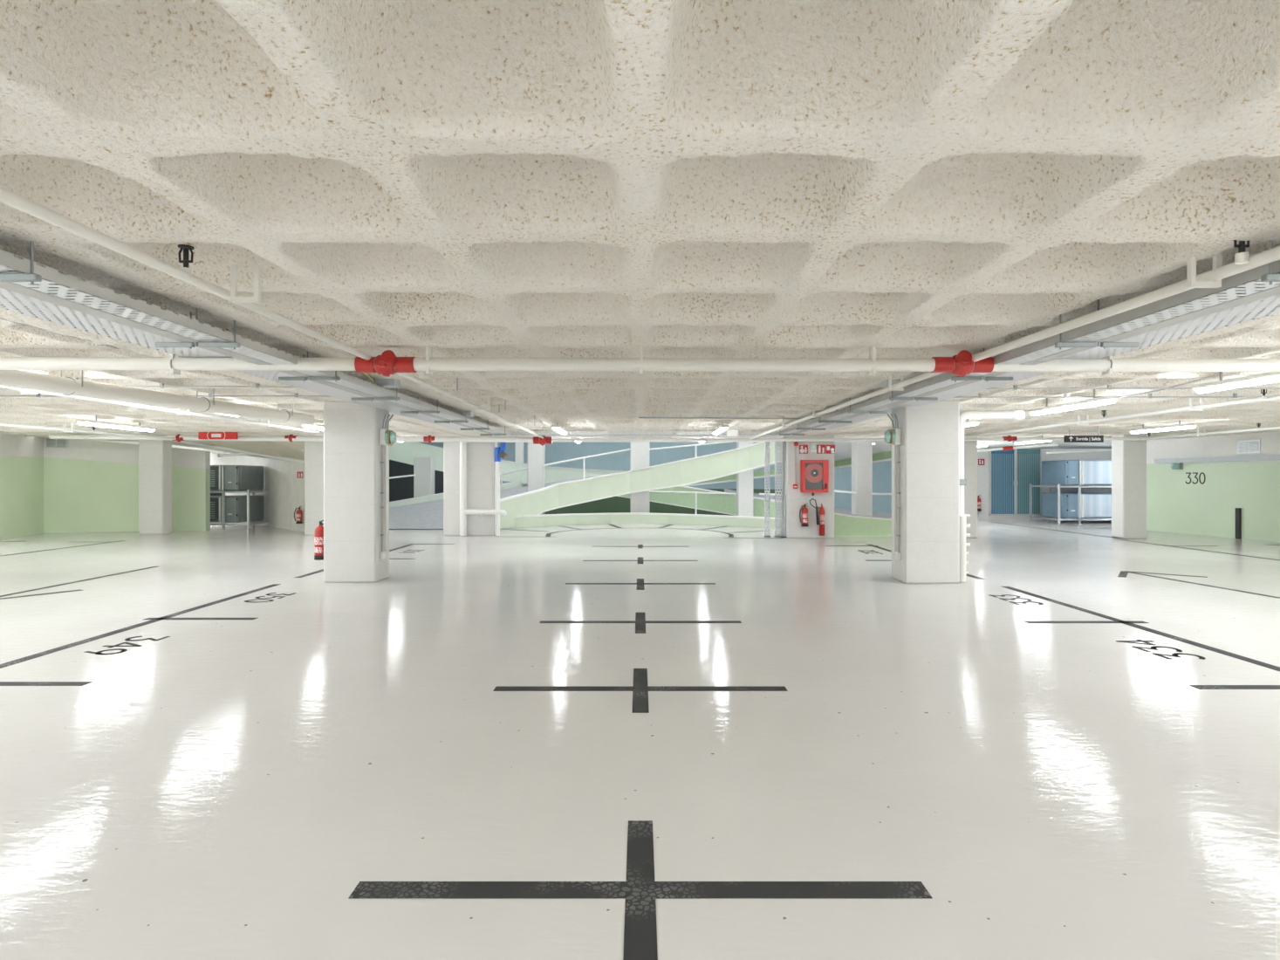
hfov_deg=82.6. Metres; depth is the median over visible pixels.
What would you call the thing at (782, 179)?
ceiling
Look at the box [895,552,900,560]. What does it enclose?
socket
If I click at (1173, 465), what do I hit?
emergency light
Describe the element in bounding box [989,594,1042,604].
bay number
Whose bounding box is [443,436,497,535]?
column
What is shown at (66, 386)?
drain pipe
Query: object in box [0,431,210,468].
wall
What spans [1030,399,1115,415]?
diffuser
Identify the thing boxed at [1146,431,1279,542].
wall
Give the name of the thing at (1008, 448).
pipe
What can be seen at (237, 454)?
tube light
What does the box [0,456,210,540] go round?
wall
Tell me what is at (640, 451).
column
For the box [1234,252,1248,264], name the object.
socket
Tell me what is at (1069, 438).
direction sign
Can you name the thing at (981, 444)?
tube light
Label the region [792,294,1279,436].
cable tray
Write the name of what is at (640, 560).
cross
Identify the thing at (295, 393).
conduit
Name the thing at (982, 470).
wall
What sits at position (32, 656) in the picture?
floor line
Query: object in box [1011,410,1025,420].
tube light
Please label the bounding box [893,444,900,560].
conduit
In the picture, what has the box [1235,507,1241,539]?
post
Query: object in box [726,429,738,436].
junction box
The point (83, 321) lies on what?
cable tray
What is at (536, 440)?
pipe
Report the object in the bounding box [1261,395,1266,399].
socket
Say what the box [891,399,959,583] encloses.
column
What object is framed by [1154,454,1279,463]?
pipe
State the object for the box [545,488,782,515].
wall
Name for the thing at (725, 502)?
ramp
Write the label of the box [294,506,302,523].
fire extinguisher
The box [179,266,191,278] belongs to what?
socket
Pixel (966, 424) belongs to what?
diffuser
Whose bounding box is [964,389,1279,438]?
pipe
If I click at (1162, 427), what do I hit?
diffuser
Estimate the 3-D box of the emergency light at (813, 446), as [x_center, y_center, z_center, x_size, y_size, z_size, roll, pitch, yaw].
[4.111,-0.753,17.250,0.138,0.206,0.100,0,0,0]
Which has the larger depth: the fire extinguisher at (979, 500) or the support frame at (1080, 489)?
the fire extinguisher at (979, 500)
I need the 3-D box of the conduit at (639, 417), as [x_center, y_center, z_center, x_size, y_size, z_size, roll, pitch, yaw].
[1.490,-1.025,12.250,3.022,0.033,0.023,0,0,-2]
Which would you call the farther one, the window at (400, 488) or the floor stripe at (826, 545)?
the window at (400, 488)
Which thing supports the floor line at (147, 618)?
on the floor at (215, 789)
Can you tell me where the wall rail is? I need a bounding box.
[788,498,811,499]
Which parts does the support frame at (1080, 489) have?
leg, leg, leg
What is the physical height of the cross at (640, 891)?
0.002 m
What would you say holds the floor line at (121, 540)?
on the floor at (215, 789)
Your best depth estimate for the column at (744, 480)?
23.40 m
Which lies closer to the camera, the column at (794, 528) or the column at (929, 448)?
the column at (929, 448)
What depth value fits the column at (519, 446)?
28.70 m
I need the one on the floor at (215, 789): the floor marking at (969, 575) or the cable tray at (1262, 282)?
the floor marking at (969, 575)
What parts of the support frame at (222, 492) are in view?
leg, leg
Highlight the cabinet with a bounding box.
[800,459,828,495]
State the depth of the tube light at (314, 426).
13.00 m
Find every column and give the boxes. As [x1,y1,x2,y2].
[139,439,171,533]
[304,441,323,534]
[323,400,389,581]
[413,457,434,497]
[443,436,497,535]
[515,442,523,486]
[527,442,545,514]
[630,442,649,513]
[736,442,752,516]
[783,434,834,537]
[851,441,872,515]
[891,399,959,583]
[964,434,977,537]
[1111,434,1146,538]
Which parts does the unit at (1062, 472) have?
panel, door, panel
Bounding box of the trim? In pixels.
[290,461,291,530]
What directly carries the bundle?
attached to the column at (794, 528)
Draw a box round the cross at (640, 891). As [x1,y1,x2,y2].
[348,820,932,959]
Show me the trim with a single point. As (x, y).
(290, 462)
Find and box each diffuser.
[77,422,154,431]
[302,424,323,430]
[552,427,567,434]
[712,427,727,434]
[964,422,978,426]
[1014,440,1050,444]
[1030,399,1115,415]
[1130,425,1195,433]
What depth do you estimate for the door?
24.96 m
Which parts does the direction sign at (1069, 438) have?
panel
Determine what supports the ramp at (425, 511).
on the floor at (215, 789)
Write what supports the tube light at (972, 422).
hanging from the ceiling at (782, 179)
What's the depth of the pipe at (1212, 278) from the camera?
3.96 m
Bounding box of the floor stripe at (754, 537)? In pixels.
[753,537,783,538]
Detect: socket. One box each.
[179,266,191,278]
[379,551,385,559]
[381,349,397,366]
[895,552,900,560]
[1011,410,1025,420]
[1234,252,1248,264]
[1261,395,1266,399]
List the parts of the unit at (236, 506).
panel, door, panel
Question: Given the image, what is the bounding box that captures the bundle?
[780,437,786,537]
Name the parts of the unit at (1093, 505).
panel, door, panel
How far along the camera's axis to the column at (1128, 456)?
17.10 m
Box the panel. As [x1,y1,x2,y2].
[198,431,238,438]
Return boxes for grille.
[992,453,1014,513]
[1017,453,1040,513]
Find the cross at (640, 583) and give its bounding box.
[565,578,715,589]
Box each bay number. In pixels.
[85,636,170,654]
[244,592,296,602]
[858,549,882,554]
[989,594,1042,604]
[1115,639,1205,659]
[1185,472,1204,484]
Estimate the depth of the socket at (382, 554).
10.02 m
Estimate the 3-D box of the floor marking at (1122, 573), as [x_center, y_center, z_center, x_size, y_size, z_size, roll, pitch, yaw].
[7.486,1.399,9.342,1.293,0.002,3.491,0,0,0]
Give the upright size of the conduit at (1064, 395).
0.059 m
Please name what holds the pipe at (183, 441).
attached to the ceiling at (290, 449)
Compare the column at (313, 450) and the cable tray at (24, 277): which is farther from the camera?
the column at (313, 450)
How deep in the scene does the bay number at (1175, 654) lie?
6.00 m
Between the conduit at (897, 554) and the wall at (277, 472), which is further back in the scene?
the wall at (277, 472)
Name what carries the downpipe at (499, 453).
on the floor at (215, 789)
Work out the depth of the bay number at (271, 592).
8.61 m
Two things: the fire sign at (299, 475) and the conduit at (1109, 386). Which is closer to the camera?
the conduit at (1109, 386)
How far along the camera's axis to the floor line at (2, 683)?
4.98 m
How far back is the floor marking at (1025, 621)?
7.09 m
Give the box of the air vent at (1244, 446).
[1238,438,1260,452]
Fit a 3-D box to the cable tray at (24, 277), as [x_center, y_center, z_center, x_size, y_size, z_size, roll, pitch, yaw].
[-2.791,-1.028,4.600,0.462,0.345,21.200,0,0,0]
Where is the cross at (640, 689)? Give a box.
[492,668,787,712]
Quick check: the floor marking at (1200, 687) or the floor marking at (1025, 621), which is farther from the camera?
the floor marking at (1025, 621)
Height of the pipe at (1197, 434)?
0.222 m
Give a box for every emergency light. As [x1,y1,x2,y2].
[379,414,396,445]
[810,443,816,451]
[883,413,901,445]
[1170,462,1183,469]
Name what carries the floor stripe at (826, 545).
on the floor at (215, 789)
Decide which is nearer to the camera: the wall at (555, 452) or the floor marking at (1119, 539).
the floor marking at (1119, 539)
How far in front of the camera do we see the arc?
19.29 m
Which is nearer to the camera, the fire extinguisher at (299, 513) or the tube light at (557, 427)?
the tube light at (557, 427)
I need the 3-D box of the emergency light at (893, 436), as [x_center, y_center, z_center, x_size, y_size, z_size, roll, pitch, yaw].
[3.447,-0.678,9.950,0.205,0.437,0.180,0,0,0]
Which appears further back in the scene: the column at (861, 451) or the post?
the column at (861, 451)
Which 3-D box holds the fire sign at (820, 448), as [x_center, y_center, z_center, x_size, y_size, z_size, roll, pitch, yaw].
[4.297,-0.707,17.273,0.196,0.207,0.014,0,0,0]
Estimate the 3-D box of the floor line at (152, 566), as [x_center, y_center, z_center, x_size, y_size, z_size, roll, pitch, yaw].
[-7.600,1.399,9.982,1.185,0.002,3.418,0,0,0]
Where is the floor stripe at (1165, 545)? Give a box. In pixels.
[1164,545,1218,546]
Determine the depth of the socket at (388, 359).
5.70 m
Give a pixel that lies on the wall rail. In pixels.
(789, 498)
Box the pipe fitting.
[954,349,971,365]
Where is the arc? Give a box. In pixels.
[545,527,733,537]
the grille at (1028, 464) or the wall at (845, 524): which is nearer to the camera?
the wall at (845, 524)
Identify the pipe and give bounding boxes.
[0,186,543,438]
[0,345,1279,376]
[0,369,314,424]
[0,385,319,433]
[0,422,176,439]
[48,433,1164,445]
[172,440,304,463]
[749,239,1279,439]
[959,410,1025,581]
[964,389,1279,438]
[977,443,1058,451]
[1046,448,1111,453]
[1132,423,1279,440]
[1154,454,1279,463]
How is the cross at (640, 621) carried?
on the floor at (215, 789)
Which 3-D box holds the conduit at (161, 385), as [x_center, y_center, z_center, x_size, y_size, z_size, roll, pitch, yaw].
[-7.850,-1.030,8.000,8.300,0.059,0.030,0,0,0]
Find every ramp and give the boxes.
[389,442,622,485]
[389,442,782,528]
[616,485,891,518]
[683,442,891,485]
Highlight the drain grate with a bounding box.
[389,528,443,529]
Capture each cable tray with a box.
[0,240,510,435]
[0,287,492,436]
[508,431,777,435]
[773,239,1279,435]
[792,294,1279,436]
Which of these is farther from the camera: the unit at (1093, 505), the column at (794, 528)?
the unit at (1093, 505)
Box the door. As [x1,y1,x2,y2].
[988,448,1041,515]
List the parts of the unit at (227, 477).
panel, door, panel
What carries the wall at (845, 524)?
on the floor at (215, 789)
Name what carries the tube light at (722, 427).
hanging from the ceiling at (782, 179)
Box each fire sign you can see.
[296,472,303,478]
[799,444,807,453]
[816,444,825,453]
[825,444,835,453]
[978,458,984,465]
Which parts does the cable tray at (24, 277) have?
threaded rod, threaded rod, threaded rod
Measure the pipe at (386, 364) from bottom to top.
0.281 m
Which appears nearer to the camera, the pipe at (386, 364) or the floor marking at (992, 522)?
the pipe at (386, 364)
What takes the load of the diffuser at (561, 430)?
attached to the tube light at (557, 427)
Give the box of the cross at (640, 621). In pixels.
[539,612,741,633]
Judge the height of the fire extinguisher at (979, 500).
0.549 m
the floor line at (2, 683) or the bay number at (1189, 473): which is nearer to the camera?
the floor line at (2, 683)
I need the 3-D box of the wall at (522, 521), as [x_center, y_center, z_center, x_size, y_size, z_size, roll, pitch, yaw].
[0.159,1.324,21.784,8.406,0.552,2.591,0,0,3]
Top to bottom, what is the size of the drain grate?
0.030 m
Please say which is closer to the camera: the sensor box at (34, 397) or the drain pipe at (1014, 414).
the sensor box at (34, 397)
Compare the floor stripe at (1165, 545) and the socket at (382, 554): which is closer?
the socket at (382, 554)
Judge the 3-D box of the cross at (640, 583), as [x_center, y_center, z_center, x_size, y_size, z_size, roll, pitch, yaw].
[-0.004,1.399,9.728,1.874,0.002,0.961,0,0,24]
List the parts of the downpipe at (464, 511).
arm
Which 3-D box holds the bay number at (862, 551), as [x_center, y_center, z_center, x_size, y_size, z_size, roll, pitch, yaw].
[4.420,1.398,13.997,0.328,0.002,0.693,0,0,0]
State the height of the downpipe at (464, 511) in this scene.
2.439 m
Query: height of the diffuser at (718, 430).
0.042 m
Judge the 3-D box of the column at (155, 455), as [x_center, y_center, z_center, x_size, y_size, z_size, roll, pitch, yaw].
[-12.430,0.170,18.700,0.600,2.460,0.400,0,0,0]
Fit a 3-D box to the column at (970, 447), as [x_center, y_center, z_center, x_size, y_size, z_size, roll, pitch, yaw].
[7.710,0.170,17.600,0.620,2.460,0.600,0,0,0]
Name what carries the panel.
hanging from the ceiling at (782, 179)
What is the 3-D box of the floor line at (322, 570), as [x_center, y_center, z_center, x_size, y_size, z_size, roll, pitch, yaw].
[-4.880,1.399,13.050,0.100,0.002,5.400,0,0,0]
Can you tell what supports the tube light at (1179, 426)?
hanging from the ceiling at (782, 179)
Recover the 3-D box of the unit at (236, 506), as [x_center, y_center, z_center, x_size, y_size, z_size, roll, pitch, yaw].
[-13.420,0.860,21.270,4.160,0.740,1.460,0,0,0]
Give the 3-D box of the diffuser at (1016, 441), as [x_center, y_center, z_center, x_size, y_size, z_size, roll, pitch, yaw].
[9.800,-0.921,18.200,0.120,0.042,1.490,0,0,0]
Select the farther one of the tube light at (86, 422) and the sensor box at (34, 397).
the tube light at (86, 422)
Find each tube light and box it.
[75,414,156,431]
[217,452,252,457]
[301,423,323,430]
[551,423,568,434]
[711,423,728,434]
[964,418,980,426]
[977,443,988,447]
[1013,435,1050,444]
[1028,389,1118,415]
[1129,420,1197,433]
[1191,371,1279,393]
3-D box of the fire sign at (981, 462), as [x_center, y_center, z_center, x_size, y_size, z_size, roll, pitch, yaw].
[11.692,-0.586,24.963,0.218,0.215,0.014,0,0,0]
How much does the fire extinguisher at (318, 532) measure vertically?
0.549 m
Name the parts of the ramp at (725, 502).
handrail, handrail, handrail, handrail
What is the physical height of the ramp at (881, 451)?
1.520 m
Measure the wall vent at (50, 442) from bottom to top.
0.329 m
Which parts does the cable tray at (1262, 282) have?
threaded rod, threaded rod, threaded rod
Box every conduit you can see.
[0,392,332,397]
[123,383,295,388]
[379,444,387,559]
[638,417,814,419]
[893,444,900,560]
[952,392,1261,397]
[986,384,1279,390]
[1118,375,1213,397]
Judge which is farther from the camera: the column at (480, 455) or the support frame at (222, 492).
the support frame at (222, 492)
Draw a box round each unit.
[210,465,263,490]
[210,495,263,522]
[1041,459,1111,485]
[1041,492,1111,518]
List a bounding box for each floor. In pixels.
[0,520,1279,959]
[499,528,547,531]
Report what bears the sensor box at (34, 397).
attached to the ceiling at (782, 179)
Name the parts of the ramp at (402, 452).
handrail, handrail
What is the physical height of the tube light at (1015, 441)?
0.350 m
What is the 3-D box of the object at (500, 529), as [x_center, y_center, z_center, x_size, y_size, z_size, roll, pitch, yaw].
[-3.194,1.399,19.959,1.704,0.002,0.130,0,0,31]
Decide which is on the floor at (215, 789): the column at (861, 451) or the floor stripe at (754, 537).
the floor stripe at (754, 537)
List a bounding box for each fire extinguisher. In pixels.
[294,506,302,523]
[314,520,323,560]
[799,503,807,526]
[809,498,826,535]
[977,494,981,511]
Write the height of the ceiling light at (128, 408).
0.070 m
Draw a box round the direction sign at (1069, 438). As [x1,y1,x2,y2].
[1063,425,1103,442]
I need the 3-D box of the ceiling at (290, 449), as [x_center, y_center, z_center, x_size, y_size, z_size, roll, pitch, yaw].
[-12.250,-0.850,21.750,8.500,0.840,7.100,0,0,0]
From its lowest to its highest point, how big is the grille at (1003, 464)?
2.061 m
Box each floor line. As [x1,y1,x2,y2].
[0,540,125,555]
[0,566,157,599]
[0,583,280,668]
[0,681,91,685]
[143,617,257,619]
[294,543,413,577]
[410,543,454,544]
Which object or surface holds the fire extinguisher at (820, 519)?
attached to the column at (794, 528)
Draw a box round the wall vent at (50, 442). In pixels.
[46,438,67,447]
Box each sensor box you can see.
[34,397,50,398]
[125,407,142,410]
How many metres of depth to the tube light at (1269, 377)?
7.11 m
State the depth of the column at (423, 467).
26.60 m
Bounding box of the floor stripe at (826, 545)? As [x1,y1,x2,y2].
[826,545,878,546]
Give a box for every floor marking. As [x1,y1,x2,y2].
[868,544,985,579]
[992,521,1126,539]
[1002,586,1279,670]
[1025,621,1148,622]
[1117,570,1279,598]
[1118,539,1279,560]
[1190,684,1279,689]
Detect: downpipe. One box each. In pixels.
[459,441,506,535]
[493,442,507,535]
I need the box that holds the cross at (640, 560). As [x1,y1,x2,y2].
[582,557,698,563]
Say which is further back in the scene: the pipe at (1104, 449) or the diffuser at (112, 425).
the pipe at (1104, 449)
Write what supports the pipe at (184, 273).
hanging from the ceiling at (782, 179)
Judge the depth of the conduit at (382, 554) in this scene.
10.17 m
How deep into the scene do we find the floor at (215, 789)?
3.90 m
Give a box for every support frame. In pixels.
[210,489,269,528]
[1029,483,1111,523]
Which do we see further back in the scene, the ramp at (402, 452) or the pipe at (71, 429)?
the ramp at (402, 452)
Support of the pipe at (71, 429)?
hanging from the ceiling at (782, 179)
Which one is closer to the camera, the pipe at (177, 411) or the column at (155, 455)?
the pipe at (177, 411)
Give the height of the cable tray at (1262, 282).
0.345 m
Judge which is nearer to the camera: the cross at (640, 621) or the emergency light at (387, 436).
the cross at (640, 621)
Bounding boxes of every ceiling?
[0,0,1279,448]
[34,436,304,459]
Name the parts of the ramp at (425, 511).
rail post, handrail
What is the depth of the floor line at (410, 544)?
15.66 m
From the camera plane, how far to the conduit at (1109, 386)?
8.14 m
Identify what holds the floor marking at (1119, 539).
on the floor at (215, 789)
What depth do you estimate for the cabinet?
17.11 m
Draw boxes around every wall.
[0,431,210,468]
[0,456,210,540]
[210,451,304,531]
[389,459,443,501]
[420,442,891,513]
[502,512,782,528]
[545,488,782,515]
[834,513,891,535]
[977,448,1111,520]
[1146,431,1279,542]
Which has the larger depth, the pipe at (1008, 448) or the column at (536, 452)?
the column at (536, 452)
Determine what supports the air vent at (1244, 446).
in the wall at (1174, 505)
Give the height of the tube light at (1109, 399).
0.350 m
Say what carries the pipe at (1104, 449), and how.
attached to the wall at (982, 470)
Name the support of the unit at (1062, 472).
on the support frame at (1080, 489)
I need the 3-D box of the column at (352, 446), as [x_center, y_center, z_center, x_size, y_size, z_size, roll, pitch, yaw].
[-3.930,0.170,10.125,0.710,2.460,0.550,0,0,0]
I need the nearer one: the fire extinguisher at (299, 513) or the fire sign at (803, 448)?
the fire sign at (803, 448)
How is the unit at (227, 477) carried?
on the support frame at (222, 492)
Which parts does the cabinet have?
panel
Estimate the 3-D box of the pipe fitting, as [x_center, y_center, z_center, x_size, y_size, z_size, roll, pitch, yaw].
[2.540,-0.945,5.735,0.110,0.132,0.124,0,0,0]
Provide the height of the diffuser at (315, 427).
0.042 m
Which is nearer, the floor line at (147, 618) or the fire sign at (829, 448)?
the floor line at (147, 618)
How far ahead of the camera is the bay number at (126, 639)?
6.09 m
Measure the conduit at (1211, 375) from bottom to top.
0.032 m
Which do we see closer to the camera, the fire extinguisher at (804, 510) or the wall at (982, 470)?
the fire extinguisher at (804, 510)
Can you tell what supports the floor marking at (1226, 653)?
on the floor at (215, 789)
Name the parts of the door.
door, door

